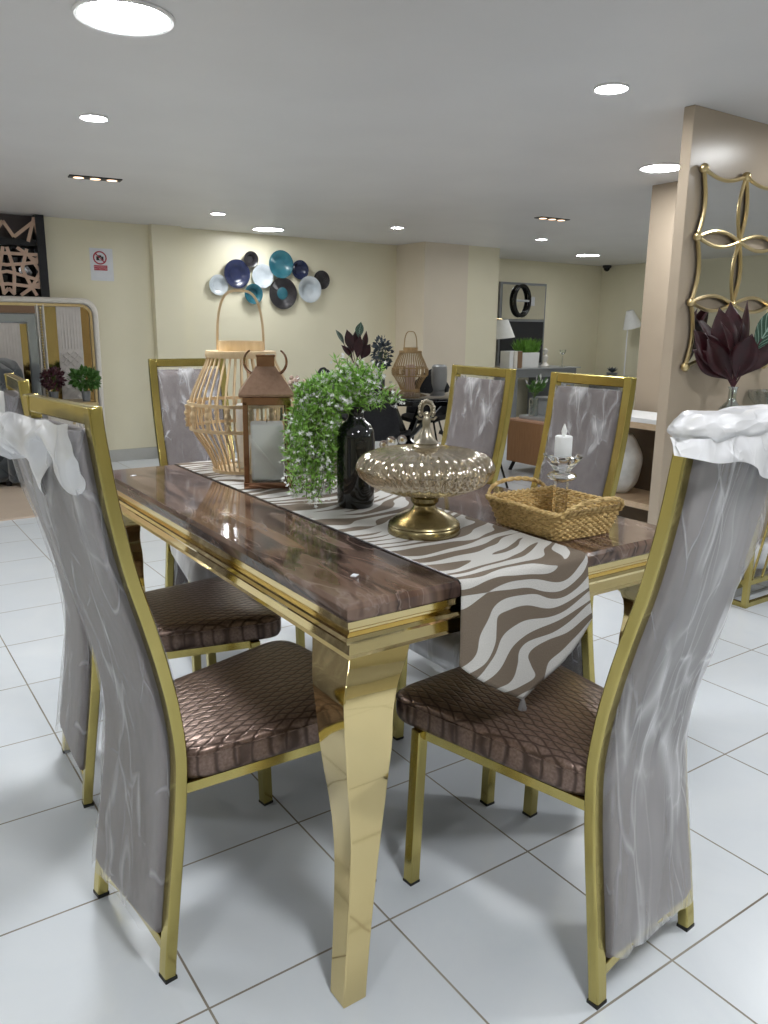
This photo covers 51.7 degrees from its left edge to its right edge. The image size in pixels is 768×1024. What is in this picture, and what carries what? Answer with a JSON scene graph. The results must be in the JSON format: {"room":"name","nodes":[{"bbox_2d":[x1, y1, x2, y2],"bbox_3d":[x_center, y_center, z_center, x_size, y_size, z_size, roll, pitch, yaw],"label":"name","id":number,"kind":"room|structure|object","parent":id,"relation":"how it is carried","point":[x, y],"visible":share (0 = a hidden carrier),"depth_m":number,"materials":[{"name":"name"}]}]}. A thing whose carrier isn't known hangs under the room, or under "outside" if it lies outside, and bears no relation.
{"room":"store","nodes":[
{"label":"store","id":0,"kind":"room"},
{"bbox_2d":[44,216,396,449],"bbox_3d":[-3.160,-1.372,6.521,7.890,2.057,0.150,-8,16,-34],"label":"wall","id":1,"kind":"structure","parent":0,"point":[361,288],"depth_m":7.36,"materials":[{"name":"beige paint"}]},
{"bbox_2d":[0,213,49,296],"bbox_3d":[-3.410,-1.945,6.103,1.511,0.757,0.165,-8,16,-34],"label":"wall art","id":2,"kind":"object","parent":1,"relation":"in","point":[23,254],"depth_m":6.40,"materials":[{"name":"black wood"}]},
{"bbox_2d":[89,248,113,280],"bbox_3d":[-2.413,-2.115,6.773,0.192,0.266,0.010,-8,16,-34],"label":"paper sign","id":3,"kind":"object","parent":1,"relation":"attached to","point":[101,259],"visible":1,"depth_m":6.77,"materials":[{"name":"white"}]},
{"bbox_2d":[148,224,187,369],"bbox_3d":[-1.943,-1.518,7.207,0.271,2.057,0.094,-8,16,-34],"label":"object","id":4,"kind":"structure","parent":1,"relation":"attached to","point":[165,241],"depth_m":7.06,"materials":[{"name":"beige paint"}]},
{"bbox_2d":[109,441,236,461],"bbox_3d":[-1.252,-0.666,7.888,3.380,0.105,0.097,-8,16,-34],"label":"baseboard","id":5,"kind":"structure","parent":1,"relation":"attached to","point":[149,452],"depth_m":7.24,"materials":[{"name":"grey tile"}]},
{"bbox_2d":[209,275,227,294],"bbox_3d":[-1.543,-2.110,7.367,0.186,0.186,0.034,-8,16,-34],"label":"wall plate","id":6,"kind":"object","parent":1,"relation":"attached to","point":[218,284],"visible":1,"depth_m":7.37,"materials":[{"name":"white ceramic"}]},
{"bbox_2d":[224,259,249,287],"bbox_3d":[-1.387,-2.235,7.440,0.262,0.262,0.046,-8,16,-34],"label":"wall plate","id":7,"kind":"object","parent":1,"relation":"attached to","point":[236,272],"visible":1,"depth_m":7.44,"materials":[{"name":"blue ceramic"}]},
{"bbox_2d":[244,251,257,266],"bbox_3d":[-1.265,-2.385,7.482,0.146,0.146,0.058,-8,16,-34],"label":"wall plate","id":8,"kind":"object","parent":1,"relation":"attached to","point":[250,258],"visible":1,"depth_m":7.49,"materials":[{"name":"black ceramic"}]},
{"bbox_2d":[245,284,262,303],"bbox_3d":[-1.254,-2.081,7.563,0.188,0.188,0.058,-8,16,-34],"label":"wall plate","id":9,"kind":"object","parent":1,"relation":"attached to","point":[255,289],"visible":0.84,"depth_m":7.57,"materials":[{"name":"teal ceramic"}]},
{"bbox_2d":[252,264,272,287],"bbox_3d":[-1.169,-2.262,7.595,0.222,0.222,0.034,-8,16,-34],"label":"wall plate","id":10,"kind":"object","parent":1,"relation":"attached to","point":[262,275],"visible":1,"depth_m":7.60,"materials":[{"name":"white ceramic"}]},
{"bbox_2d":[269,250,292,277],"bbox_3d":[-1.004,-2.397,7.672,0.262,0.262,0.046,-8,16,-34],"label":"wall plate","id":11,"kind":"object","parent":1,"relation":"attached to","point":[280,261],"visible":1,"depth_m":7.68,"materials":[{"name":"teal ceramic"}]},
{"bbox_2d":[269,278,296,308],"bbox_3d":[-0.992,-2.138,7.750,0.300,0.300,0.034,-8,16,-34],"label":"wall plate","id":12,"kind":"object","parent":1,"relation":"attached to","point":[282,292],"visible":1,"depth_m":7.75,"materials":[{"name":"black ceramic"}]},
{"bbox_2d":[292,260,308,279],"bbox_3d":[-0.833,-2.382,7.796,0.184,0.184,0.046,-8,16,-34],"label":"wall plate","id":13,"kind":"object","parent":1,"relation":"attached to","point":[300,268],"visible":1,"depth_m":7.80,"materials":[{"name":"blue ceramic"}]},
{"bbox_2d":[299,276,320,302],"bbox_3d":[-0.750,-2.215,7.888,0.256,0.256,0.058,-8,16,-34],"label":"wall plate","id":14,"kind":"object","parent":1,"relation":"attached to","point":[309,286],"visible":1,"depth_m":7.90,"materials":[{"name":"white ceramic"}]},
{"bbox_2d":[314,270,329,288],"bbox_3d":[-0.632,-2.330,7.958,0.184,0.184,0.034,-8,16,-34],"label":"wall plate","id":15,"kind":"object","parent":1,"relation":"attached to","point":[321,276],"visible":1,"depth_m":7.97,"materials":[{"name":"black ceramic"}]},
{"bbox_2d":[0,434,767,1023],"bbox_3d":[1.169,0.404,3.868,12.060,0.100,11.200,-8,16,-34],"label":"floor","id":16,"kind":"structure","parent":0,"point":[493,928],"depth_m":1.75,"materials":[{"name":"white tile"}]},
{"bbox_2d":[0,482,37,520],"bbox_3d":[-4.053,0.032,4.958,3.950,0.012,1.886,-8,16,-34],"label":"platform","id":17,"kind":"object","parent":16,"relation":"on","point":[15,500],"depth_m":5.40,"materials":[{"name":"wood"}]},
{"bbox_2d":[0,358,24,485],"bbox_3d":[-3.563,-0.600,5.622,1.845,0.929,0.660,-8,16,-34],"label":"sofa","id":18,"kind":"object","parent":17,"relation":"on","point":[8,474],"visible":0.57,"depth_m":5.88,"materials":[{"name":"grey fabric"}]},
{"bbox_2d":[0,296,105,430],"bbox_3d":[-3.418,-0.973,6.178,2.390,1.405,0.090,-8,16,-34],"label":"mirror","id":19,"kind":"object","parent":17,"relation":"on","point":[39,334],"visible":0.45,"depth_m":6.51,"materials":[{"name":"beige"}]},
{"bbox_2d":[42,399,98,427],"bbox_3d":[-2.529,-0.589,6.392,0.400,0.605,0.363,-8,16,-34],"label":"nightstand","id":20,"kind":"object","parent":16,"relation":"on","point":[91,402],"visible":0.19,"depth_m":6.25,"materials":[{"name":"white wood"}]},
{"bbox_2d":[39,366,67,398],"bbox_3d":[-2.605,-1.012,6.228,0.212,0.292,0.226,-8,16,-34],"label":"potted plant","id":21,"kind":"object","parent":20,"relation":"on","point":[49,383],"visible":1,"depth_m":6.20,"materials":[{"name":"purple plant"}]},
{"bbox_2d":[64,364,101,400],"bbox_3d":[-2.390,-1.030,6.310,0.281,0.294,0.273,-3,14,-15],"label":"potted plant","id":22,"kind":"object","parent":20,"relation":"on","point":[75,375],"visible":1,"depth_m":6.28,"materials":[{"name":"green plant"}]},
{"bbox_2d":[0,373,280,807],"bbox_3d":[-0.642,0.178,2.137,0.690,1.084,0.432,-9,16,-35],"label":"dining chair","id":23,"kind":"object","parent":16,"relation":"on","point":[210,616],"visible":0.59,"depth_m":2.09,"materials":[{"name":"gold metal"}]},
{"bbox_2d":[0,393,320,984],"bbox_3d":[-0.359,0.301,1.626,0.681,1.084,0.431,-11,18,-41],"label":"dining chair","id":24,"kind":"object","parent":16,"relation":"on","point":[167,739],"visible":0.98,"depth_m":1.48,"materials":[{"name":"fabric"}]},
{"bbox_2d":[148,358,304,671],"bbox_3d":[-0.599,-0.005,2.925,0.460,1.084,0.662,-8,16,-33],"label":"dining chair","id":25,"kind":"object","parent":16,"relation":"on","point":[170,390],"visible":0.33,"depth_m":3.01,"materials":[{"name":"fabric"}]},
{"bbox_2d":[280,407,282,420],"bbox_3d":[-0.782,-0.812,6.934,0.486,0.841,0.443,4,13,13],"label":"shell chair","id":26,"kind":"object","parent":16,"relation":"on","point":[281,410],"visible":0.02,"depth_m":7.02,"materials":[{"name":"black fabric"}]},
{"bbox_2d":[316,367,345,425],"bbox_3d":[-0.432,-0.914,7.388,0.443,0.841,0.486,-10,17,-39],"label":"shell chair","id":27,"kind":"object","parent":16,"relation":"on","point":[343,415],"visible":0.12,"depth_m":7.44,"materials":[{"name":"black"}]},
{"bbox_2d":[346,387,411,463],"bbox_3d":[-0.037,-0.605,6.079,0.443,0.841,0.486,6,14,23],"label":"shell chair","id":28,"kind":"object","parent":16,"relation":"on","point":[385,423],"visible":0.45,"depth_m":5.86,"materials":[{"name":"black"}]},
{"bbox_2d":[113,451,655,1007],"bbox_3d":[-0.102,0.331,2.212,0.944,0.765,1.490,-8,16,-34],"label":"dining table","id":29,"kind":"object","parent":16,"relation":"on","point":[362,628],"visible":0.43,"depth_m":1.47,"materials":[{"name":"gold metal"}]},
{"bbox_2d":[285,375,306,455],"bbox_3d":[-0.305,-0.331,2.735,0.115,0.283,0.117,-11,18,-41],"label":"posy","id":30,"kind":"object","parent":29,"relation":"on","point":[292,379],"visible":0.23,"depth_m":2.71,"materials":[{"name":"plant"}]},
{"bbox_2d":[175,458,592,710],"bbox_3d":[-0.128,0.110,2.117,0.344,0.298,1.473,-8,16,-34],"label":"table runner","id":31,"kind":"object","parent":29,"relation":"on","point":[526,603],"visible":0.69,"depth_m":1.57,"materials":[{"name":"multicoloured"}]},
{"bbox_2d":[184,289,297,474],"bbox_3d":[-0.436,-0.399,2.431,0.352,0.547,0.350,-8,16,-34],"label":"lantern","id":32,"kind":"object","parent":31,"relation":"on","point":[226,349],"visible":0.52,"depth_m":2.35,"materials":[{"name":"wood"}]},
{"bbox_2d":[236,403,255,467],"bbox_3d":[-0.428,-0.238,2.471,0.072,0.197,0.072,-8,16,-34],"label":"pillar candle","id":33,"kind":"object","parent":32,"relation":"in","point":[239,414],"visible":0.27,"depth_m":2.45,"materials":[{"name":"wax"}]},
{"bbox_2d":[238,350,293,488],"bbox_3d":[-0.329,-0.262,2.219,0.150,0.376,0.150,-2,13,-9],"label":"lantern","id":34,"kind":"object","parent":31,"relation":"on","point":[265,385],"visible":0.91,"depth_m":2.15,"materials":[{"name":"brown"}]},
{"bbox_2d":[250,419,283,480],"bbox_3d":[-0.330,-0.179,2.238,0.090,0.168,0.090,-2,13,-9],"label":"candle","id":35,"kind":"object","parent":34,"relation":"in","point":[267,435],"visible":0.88,"depth_m":2.20,"materials":[{"name":"wax"}]},
{"bbox_2d":[249,438,284,478],"bbox_3d":[-0.323,-0.145,2.194,0.095,0.119,0.004,-2,13,-9],"label":"stick","id":36,"kind":"object","parent":34,"relation":"in","point":[251,439],"visible":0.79,"depth_m":2.19,"materials":[{"name":"white plastic"}]},
{"bbox_2d":[337,407,374,508],"bbox_3d":[-0.070,-0.138,1.975,0.095,0.251,0.095,-8,16,-34],"label":"glass vase","id":37,"kind":"object","parent":31,"relation":"on","point":[356,437],"visible":0.81,"depth_m":1.94,"materials":[{"name":"black"}]},
{"bbox_2d":[278,352,404,507],"bbox_3d":[-0.106,-0.200,1.972,0.317,0.393,0.182,-1,13,-6],"label":"flower","id":38,"kind":"object","parent":37,"relation":"in","point":[321,399],"visible":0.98,"depth_m":1.92,"materials":[{"name":"green plant"}]},
{"bbox_2d":[356,399,495,540],"bbox_3d":[0.090,-0.099,1.723,0.305,0.293,0.306,9,15,31],"label":"glass dish","id":39,"kind":"object","parent":31,"relation":"on","point":[423,521],"visible":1,"depth_m":1.70,"materials":[{"name":"glass"}]},
{"bbox_2d":[356,461,495,497],"bbox_3d":[0.090,-0.068,1.730,0.305,0.057,0.306,-8,16,-34],"label":"bowl","id":40,"kind":"object","parent":39,"relation":"on","point":[413,494],"depth_m":1.72,"materials":[{"name":"clear glass"}]},
{"bbox_2d":[379,435,406,473],"bbox_3d":[0.029,-0.182,2.475,0.084,0.118,0.060,-2,13,-11],"label":"ball ornament","id":41,"kind":"object","parent":29,"relation":"on","point":[402,439],"visible":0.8,"depth_m":2.47,"materials":[{"name":"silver metal"}]},
{"bbox_2d":[485,476,624,541],"bbox_3d":[0.386,-0.011,1.806,0.225,0.098,0.285,-8,16,-33],"label":"wicker basket","id":42,"kind":"object","parent":29,"relation":"on","point":[510,508],"visible":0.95,"depth_m":1.75,"materials":[{"name":"wicker"}]},
{"bbox_2d":[543,452,582,513],"bbox_3d":[0.404,-0.051,1.812,0.085,0.163,0.085,2,13,6],"label":"candle holder","id":43,"kind":"object","parent":42,"relation":"in","point":[562,466],"visible":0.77,"depth_m":1.79,"materials":[{"name":"clear"}]},
{"bbox_2d":[546,471,576,481],"bbox_3d":[0.404,-0.081,1.805,0.067,0.021,0.067,5,14,17],"label":"cup","id":44,"kind":"object","parent":43,"relation":"on","point":[557,476],"depth_m":1.78,"materials":[{"name":"clear glass"}]},
{"bbox_2d":[543,452,582,472],"bbox_3d":[0.405,-0.111,1.798,0.085,0.041,0.085,-10,17,-37],"label":"cup","id":45,"kind":"object","parent":43,"relation":"on","point":[559,464],"depth_m":1.77,"materials":[{"name":"clear glass"}]},
{"bbox_2d":[554,424,572,456],"bbox_3d":[0.405,-0.159,1.787,0.039,0.081,0.039,-8,16,-34],"label":"candle","id":46,"kind":"object","parent":43,"relation":"on","point":[563,443],"visible":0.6,"depth_m":1.77,"materials":[{"name":"wax"}]},
{"bbox_2d":[381,387,449,467],"bbox_3d":[0.203,-0.675,6.733,1.284,0.680,1.284,-8,16,-34],"label":"round table","id":47,"kind":"object","parent":16,"relation":"on","point":[439,398],"visible":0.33,"depth_m":6.61,"materials":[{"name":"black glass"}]},
{"bbox_2d":[370,335,393,387],"bbox_3d":[-0.024,-1.341,7.040,0.219,0.471,0.220,-8,16,-34],"label":"potted plant","id":48,"kind":"object","parent":47,"relation":"on","point":[381,345],"visible":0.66,"depth_m":7.01,"materials":[{"name":"blue plant"}]},
{"bbox_2d":[391,331,428,390],"bbox_3d":[0.226,-1.304,6.834,0.322,0.500,0.320,-8,16,-34],"label":"lantern","id":49,"kind":"object","parent":47,"relation":"on","point":[406,350],"visible":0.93,"depth_m":6.79,"materials":[{"name":"wicker"}]},
{"bbox_2d":[405,364,414,389],"bbox_3d":[0.225,-1.171,6.865,0.090,0.210,0.090,-8,16,-34],"label":"pillar candle","id":50,"kind":"object","parent":49,"relation":"in","point":[412,371],"visible":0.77,"depth_m":6.83,"materials":[{"name":"beige wax"}]},
{"bbox_2d":[431,365,446,389],"bbox_3d":[0.484,-1.181,6.946,0.140,0.215,0.140,-8,16,-34],"label":"ceramic vase","id":51,"kind":"object","parent":47,"relation":"on","point":[439,372],"visible":1,"depth_m":6.89,"materials":[{"name":"ceramic"}]},
{"bbox_3d":[-0.216,-1.030,6.251,0.110,0.220,0.110,-8,16,-34],"label":"bottle vase","id":52,"kind":"object","parent":47,"relation":"on","visible":0},
{"bbox_2d":[336,322,370,365],"bbox_3d":[-0.239,-1.217,6.216,0.275,0.538,0.114,2,13,7],"label":"bouquet","id":53,"kind":"object","parent":52,"relation":"in","point":[354,343],"visible":0.95,"depth_m":6.18,"materials":[{"name":"plant"}]},
{"bbox_2d":[401,369,449,456],"bbox_3d":[0.385,-0.887,7.314,0.443,0.841,0.486,5,14,16],"label":"shell chair","id":54,"kind":"object","parent":16,"relation":"on","point":[408,416],"visible":0.35,"depth_m":7.40,"materials":[{"name":"black"}]},
{"bbox_2d":[438,430,507,488],"bbox_3d":[0.705,-0.599,6.093,0.443,0.841,0.486,-8,16,-34],"label":"shell chair","id":55,"kind":"object","parent":16,"relation":"on","point":[440,431],"visible":0.02,"depth_m":6.14,"materials":[{"name":"black"}]},
{"bbox_2d":[435,365,515,484],"bbox_3d":[0.085,0.075,2.617,0.670,1.084,0.458,-8,16,-34],"label":"dining chair","id":56,"kind":"object","parent":16,"relation":"on","point":[478,413],"visible":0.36,"depth_m":2.65,"materials":[{"name":"fabric"}]},
{"bbox_2d":[393,371,636,806],"bbox_3d":[0.348,0.166,2.241,0.664,1.084,0.459,-8,16,-34],"label":"dining chair","id":57,"kind":"object","parent":16,"relation":"on","point":[598,421],"visible":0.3,"depth_m":2.25,"materials":[{"name":"fabric"}]},
{"bbox_2d":[506,417,543,469],"bbox_3d":[1.528,-0.528,6.675,0.452,0.459,0.960,-8,16,-34],"label":"sideboard","id":58,"kind":"object","parent":16,"relation":"on","point":[524,436],"visible":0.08,"depth_m":6.76,"materials":[{"name":"brown wood"}]},
{"bbox_2d":[519,396,547,420],"bbox_3d":[1.428,-0.878,6.763,0.320,0.180,0.440,-8,16,-34],"label":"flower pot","id":59,"kind":"object","parent":58,"relation":"on","point":[542,399],"visible":0.42,"depth_m":6.82,"materials":[{"name":"ceramic"}]},
{"bbox_2d":[519,414,544,420],"bbox_3d":[1.427,-0.805,6.780,0.320,0.030,0.440,-8,16,-34],"label":"tray","id":60,"kind":"object","parent":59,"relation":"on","point":[541,417],"depth_m":6.76,"materials":[{"name":"grey paint"}]},
{"bbox_2d":[529,398,538,415],"bbox_3d":[1.276,-0.894,6.751,0.084,0.150,0.084,-8,16,-34],"label":"glass jar","id":61,"kind":"object","parent":59,"relation":"on","point":[537,398],"visible":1,"depth_m":6.75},
{"bbox_2d":[526,374,548,411],"bbox_3d":[1.288,-1.012,6.724,0.208,0.332,0.218,-8,16,-34],"label":"bunch","id":62,"kind":"object","parent":61,"relation":"in","point":[537,385],"visible":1,"depth_m":6.69,"materials":[{"name":"green"}]},
{"bbox_2d":[532,396,547,400],"bbox_3d":[1.478,-0.964,6.778,0.180,0.020,0.420,-8,16,-34],"label":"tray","id":63,"kind":"object","parent":59,"relation":"on","point":[541,398],"depth_m":6.83,"materials":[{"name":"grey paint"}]},
{"bbox_2d":[494,282,620,417],"bbox_3d":[2.091,-1.992,10.068,2.220,1.775,0.655,-8,16,-34],"label":"table","id":64,"kind":"object","parent":16,"relation":"on","point":[532,325],"visible":0.27,"depth_m":10.03,"materials":[{"name":"grey paint"}]},
{"bbox_2d":[495,318,514,367],"bbox_3d":[1.385,-2.019,9.463,0.348,0.582,0.339,3,13,10],"label":"table lamp","id":65,"kind":"object","parent":64,"relation":"on","point":[504,330],"visible":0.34,"depth_m":9.30,"materials":[{"name":"white fabric"}]},
{"bbox_2d":[500,351,513,368],"bbox_3d":[1.448,-1.798,9.352,0.060,0.202,0.160,-8,16,-34],"label":"book","id":66,"kind":"object","parent":64,"relation":"on","point":[506,357],"visible":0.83,"depth_m":9.31,"materials":[{"name":"white paper"}]},
{"bbox_2d":[513,351,517,368],"bbox_3d":[1.509,-1.806,9.393,0.050,0.202,0.160,-8,16,-34],"label":"book","id":67,"kind":"object","parent":64,"relation":"on","point":[515,353],"visible":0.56,"depth_m":9.33,"materials":[{"name":"white paper"}]},
{"bbox_2d":[517,351,522,367],"bbox_3d":[1.563,-1.814,9.429,0.070,0.202,0.160,-8,16,-34],"label":"book","id":68,"kind":"object","parent":64,"relation":"on","point":[519,361],"visible":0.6,"depth_m":9.36,"materials":[{"name":"brown paper"}]},
{"bbox_2d":[501,284,545,319],"bbox_3d":[1.769,-2.657,10.042,0.740,0.415,0.010,-8,16,-34],"label":"mirror glass","id":69,"kind":"object","parent":64,"relation":"attached to","point":[537,312],"depth_m":10.04,"materials":[{"name":"beige mirror"}]},
{"bbox_2d":[513,284,534,317],"bbox_3d":[1.761,-2.663,9.988,0.352,0.414,0.042,-8,16,-34],"label":"ring ornament","id":70,"kind":"object","parent":64,"relation":"hanging from","point":[531,300],"visible":1,"depth_m":9.97,"materials":[{"name":"black"}]},
{"bbox_2d":[511,337,542,367],"bbox_3d":[1.738,-1.937,9.602,0.466,0.367,0.261,-8,16,-34],"label":"grass planter","id":71,"kind":"object","parent":64,"relation":"on","point":[530,354],"visible":0.97,"depth_m":9.54,"materials":[{"name":"white plastic"}]},
{"bbox_2d":[540,348,548,367],"bbox_3d":[1.975,-1.890,9.702,0.110,0.235,0.110,-8,16,-34],"label":"figurine","id":72,"kind":"object","parent":64,"relation":"on","point":[544,364],"visible":1,"depth_m":9.68,"materials":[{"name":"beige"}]},
{"bbox_2d":[559,350,565,366],"bbox_3d":[2.222,-1.914,9.871,0.080,0.210,0.080,-8,16,-34],"label":"candlestick","id":73,"kind":"object","parent":64,"relation":"on","point":[562,352],"visible":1,"depth_m":9.85,"materials":[{"name":"clear glass"}]},
{"bbox_2d":[606,367,616,375],"bbox_3d":[3.017,-1.861,10.504,0.160,0.130,0.154,6,14,21],"label":"succulent pot","id":74,"kind":"object","parent":64,"relation":"on","point":[612,370],"visible":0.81,"depth_m":10.46,"materials":[{"name":"grey paint"}]},
{"bbox_2d":[623,310,640,376],"bbox_3d":[3.231,-2.200,10.358,0.250,0.863,0.246,6,14,21],"label":"floor lamp","id":75,"kind":"object","parent":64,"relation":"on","point":[632,321],"visible":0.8,"depth_m":10.22,"materials":[{"name":"white fabric"}]},
{"bbox_2d":[396,404,767,1009],"bbox_3d":[0.381,0.313,1.593,0.431,1.092,0.655,-10,17,-38],"label":"dining chair","id":76,"kind":"object","parent":16,"relation":"on","point":[616,753],"visible":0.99,"depth_m":1.44,"materials":[{"name":"fabric"}]},
{"bbox_2d":[615,410,656,522],"bbox_3d":[1.510,-0.237,4.829,0.360,0.722,0.780,-8,16,-34],"label":"rack","id":77,"kind":"object","parent":16,"relation":"on","point":[643,423],"visible":0.09,"depth_m":4.90,"materials":[{"name":"white wood"}]},
{"bbox_2d":[616,433,642,492],"bbox_3d":[1.448,-0.304,4.872,0.223,0.360,0.283,-8,16,-34],"label":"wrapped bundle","id":78,"kind":"object","parent":77,"relation":"on","point":[633,457],"visible":0.45,"depth_m":4.76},
{"bbox_2d":[727,520,767,608],"bbox_3d":[1.819,0.013,3.710,1.250,0.750,0.230,-8,16,-34],"label":"console table","id":79,"kind":"object","parent":16,"relation":"on","point":[749,579],"visible":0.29,"depth_m":3.54,"materials":[{"name":"gold metal"}]},
{"bbox_2d":[717,386,739,410],"bbox_3d":[1.448,-0.406,3.315,0.110,0.235,0.110,-8,16,-34],"label":"bottle vase","id":80,"kind":"object","parent":79,"relation":"on","point":[720,407],"visible":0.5,"depth_m":3.30,"materials":[{"name":"clear glass"}]},
{"bbox_2d":[693,300,767,406],"bbox_3d":[1.446,-0.597,3.287,0.336,0.553,0.197,0,13,-3],"label":"bouquet","id":81,"kind":"object","parent":80,"relation":"in","point":[726,349],"visible":0.95,"depth_m":3.25,"materials":[{"name":"plant"}]},
{"bbox_2d":[745,537,767,568],"bbox_3d":[1.806,0.193,3.758,0.325,0.120,0.110,-8,16,-34],"label":"plastic bag","id":82,"kind":"object","parent":79,"relation":"on","point":[764,552],"visible":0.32,"depth_m":3.67,"materials":[{"name":"plastic"}]},
{"bbox_2d":[748,389,767,404],"bbox_3d":[1.766,-0.445,3.574,0.245,0.200,0.245,-8,16,-34],"label":"crystal bowl","id":83,"kind":"object","parent":79,"relation":"on","point":[756,394],"visible":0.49,"depth_m":3.54,"materials":[{"name":"clear glass"}]},
{"bbox_2d":[0,0,767,265],"bbox_3d":[1.193,-1.696,3.379,12.060,0.100,11.200,-8,16,-34],"label":"ceiling","id":84,"kind":"structure","parent":0,"point":[460,122],"depth_m":3.21,"materials":[{"name":"paint"}]},
{"bbox_2d":[79,113,107,121],"bbox_3d":[-1.220,-1.657,3.330,0.116,0.010,0.116,-8,16,-34],"label":"recessed light","id":85,"kind":"object","parent":84,"relation":"in","point":[91,117],"visible":1,"depth_m":3.33,"materials":[{"name":"white plastic"}]},
{"bbox_2d":[81,116,105,120],"bbox_3d":[-1.220,-1.657,3.330,0.104,0.001,0.104,-8,16,-34],"label":"diffuser","id":86,"kind":"object","parent":85,"relation":"attached to","point":[96,118],"depth_m":3.34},
{"bbox_2d":[68,174,122,181],"bbox_3d":[-1.723,-1.991,4.728,0.300,0.012,0.090,-6,15,-27],"label":"recessed light","id":87,"kind":"object","parent":84,"relation":"attached to","point":[69,175],"visible":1,"depth_m":4.71,"materials":[{"name":"black metal"}]},
{"bbox_2d":[71,0,174,36],"bbox_3d":[-0.733,-1.397,2.238,0.280,0.010,0.280,-8,16,-34],"label":"recessed light","id":88,"kind":"object","parent":84,"relation":"in","point":[136,18],"visible":1,"depth_m":2.23,"materials":[{"name":"white plastic"}]},
{"bbox_2d":[210,212,224,214],"bbox_3d":[-1.289,-2.313,6.144,0.116,0.010,0.116,-8,16,-34],"label":"recessed light","id":89,"kind":"object","parent":84,"relation":"in","point":[211,213],"visible":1,"depth_m":6.14,"materials":[{"name":"white plastic"}]},
{"bbox_2d":[251,227,284,231],"bbox_3d":[-1.039,-2.536,7.115,0.302,0.010,0.302,-8,16,-34],"label":"recessed light","id":90,"kind":"object","parent":84,"relation":"in","point":[261,229],"visible":1,"depth_m":7.12,"materials":[{"name":"white plastic"}]},
{"bbox_2d":[254,228,281,230],"bbox_3d":[-1.039,-2.537,7.115,0.270,0.001,0.270,-8,16,-34],"label":"diffuser","id":91,"kind":"object","parent":90,"relation":"attached to","point":[260,229],"depth_m":7.12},
{"bbox_2d":[391,226,403,228],"bbox_3d":[0.115,-2.467,6.875,0.116,0.010,0.116,-8,16,-34],"label":"recessed light","id":92,"kind":"object","parent":84,"relation":"in","point":[392,227],"visible":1,"depth_m":6.84,"materials":[{"name":"white plastic"}]},
{"bbox_2d":[535,216,569,220],"bbox_3d":[1.323,-2.306,6.232,0.300,0.012,0.090,-7,15,-30],"label":"strip","id":93,"kind":"object","parent":84,"relation":"attached to","point":[541,217],"visible":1,"depth_m":6.21,"materials":[{"name":"black metal"}]},
{"bbox_2d":[575,254,599,256],"bbox_3d":[2.374,-2.990,9.232,0.291,0.010,0.291,-8,16,-34],"label":"recessed light","id":94,"kind":"object","parent":84,"relation":"in","point":[577,255],"visible":1,"depth_m":9.25,"materials":[{"name":"white plastic"}]},
{"bbox_2d":[603,265,611,270],"bbox_3d":[3.013,-3.292,10.710,0.120,0.078,0.120,-8,16,-34],"label":"dome camera","id":95,"kind":"object","parent":84,"relation":"attached to","point":[606,267],"visible":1,"depth_m":10.67,"materials":[{"name":"black plastic"}]},
{"bbox_2d":[594,82,628,94],"bbox_3d":[0.815,-1.519,2.842,0.123,0.010,0.123,-8,16,-34],"label":"recessed light","id":96,"kind":"object","parent":84,"relation":"in","point":[609,88],"visible":1,"depth_m":2.84,"materials":[{"name":"white plastic"}]},
{"bbox_2d":[596,85,626,92],"bbox_3d":[0.815,-1.520,2.842,0.110,0.001,0.110,-8,16,-34],"label":"diffuser","id":97,"kind":"object","parent":96,"relation":"attached to","point":[610,88],"depth_m":2.85,"materials":[{"name":"plastic"}]},
{"bbox_2d":[639,163,678,172],"bbox_3d":[1.480,-1.833,4.223,0.235,0.010,0.235,-8,16,-34],"label":"recessed light","id":98,"kind":"object","parent":84,"relation":"in","point":[656,167],"visible":0.78,"depth_m":4.23,"materials":[{"name":"white plastic"}]},
{"bbox_2d":[642,165,678,171],"bbox_3d":[1.480,-1.834,4.223,0.210,0.001,0.210,-8,16,-34],"label":"diffuser","id":99,"kind":"object","parent":98,"relation":"attached to","point":[657,168],"depth_m":4.24,"materials":[{"name":"plastic"}]},
{"bbox_2d":[395,242,468,441],"bbox_3d":[0.317,-1.877,8.863,0.576,2.057,1.151,-8,16,-34],"label":"wall column","id":100,"kind":"structure","parent":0,"point":[432,277],"depth_m":8.32,"materials":[{"name":"beige paint"}]},
{"bbox_2d":[465,246,499,379],"bbox_3d":[0.736,-1.938,9.148,0.445,2.057,1.145,-8,16,-34],"label":"wall","id":101,"kind":"structure","parent":0,"point":[483,262],"depth_m":8.60,"materials":[{"name":"beige paint"}]},
{"bbox_2d":[495,258,601,416],"bbox_3d":[1.844,-2.222,10.422,2.860,2.057,0.150,-8,16,-34],"label":"wall","id":102,"kind":"structure","parent":0,"point":[573,291],"depth_m":10.64,"materials":[{"name":"beige paint"}]},
{"bbox_2d":[595,263,645,409],"bbox_3d":[6.062,-1.340,6.846,0.180,2.057,10.700,-8,16,-34],"label":"wall","id":103,"kind":"structure","parent":0,"point":[622,286],"depth_m":10.73,"materials":[{"name":"beige paint"}]},
{"bbox_2d":[634,181,677,411],"bbox_3d":[1.871,-0.973,5.063,0.530,2.057,0.190,-8,16,-34],"label":"wall pier","id":104,"kind":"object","parent":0,"point":[663,199],"visible":0.14,"depth_m":4.83,"materials":[{"name":"beige paint"}]},
{"bbox_2d":[647,105,767,578],"bbox_3d":[2.311,-0.735,4.065,2.768,2.057,0.049,-8,16,-34],"label":"wall partition","id":105,"kind":"structure","parent":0,"point":[732,146],"depth_m":3.28,"materials":[{"name":"beige paint"}]},
{"bbox_2d":[680,163,767,371],"bbox_3d":[1.497,-1.013,3.368,0.621,0.809,0.036,-8,16,-34],"label":"mirror","id":106,"kind":"object","parent":105,"relation":"attached to","point":[722,197],"visible":0.77,"depth_m":3.30,"materials":[{"name":"gold metal"}]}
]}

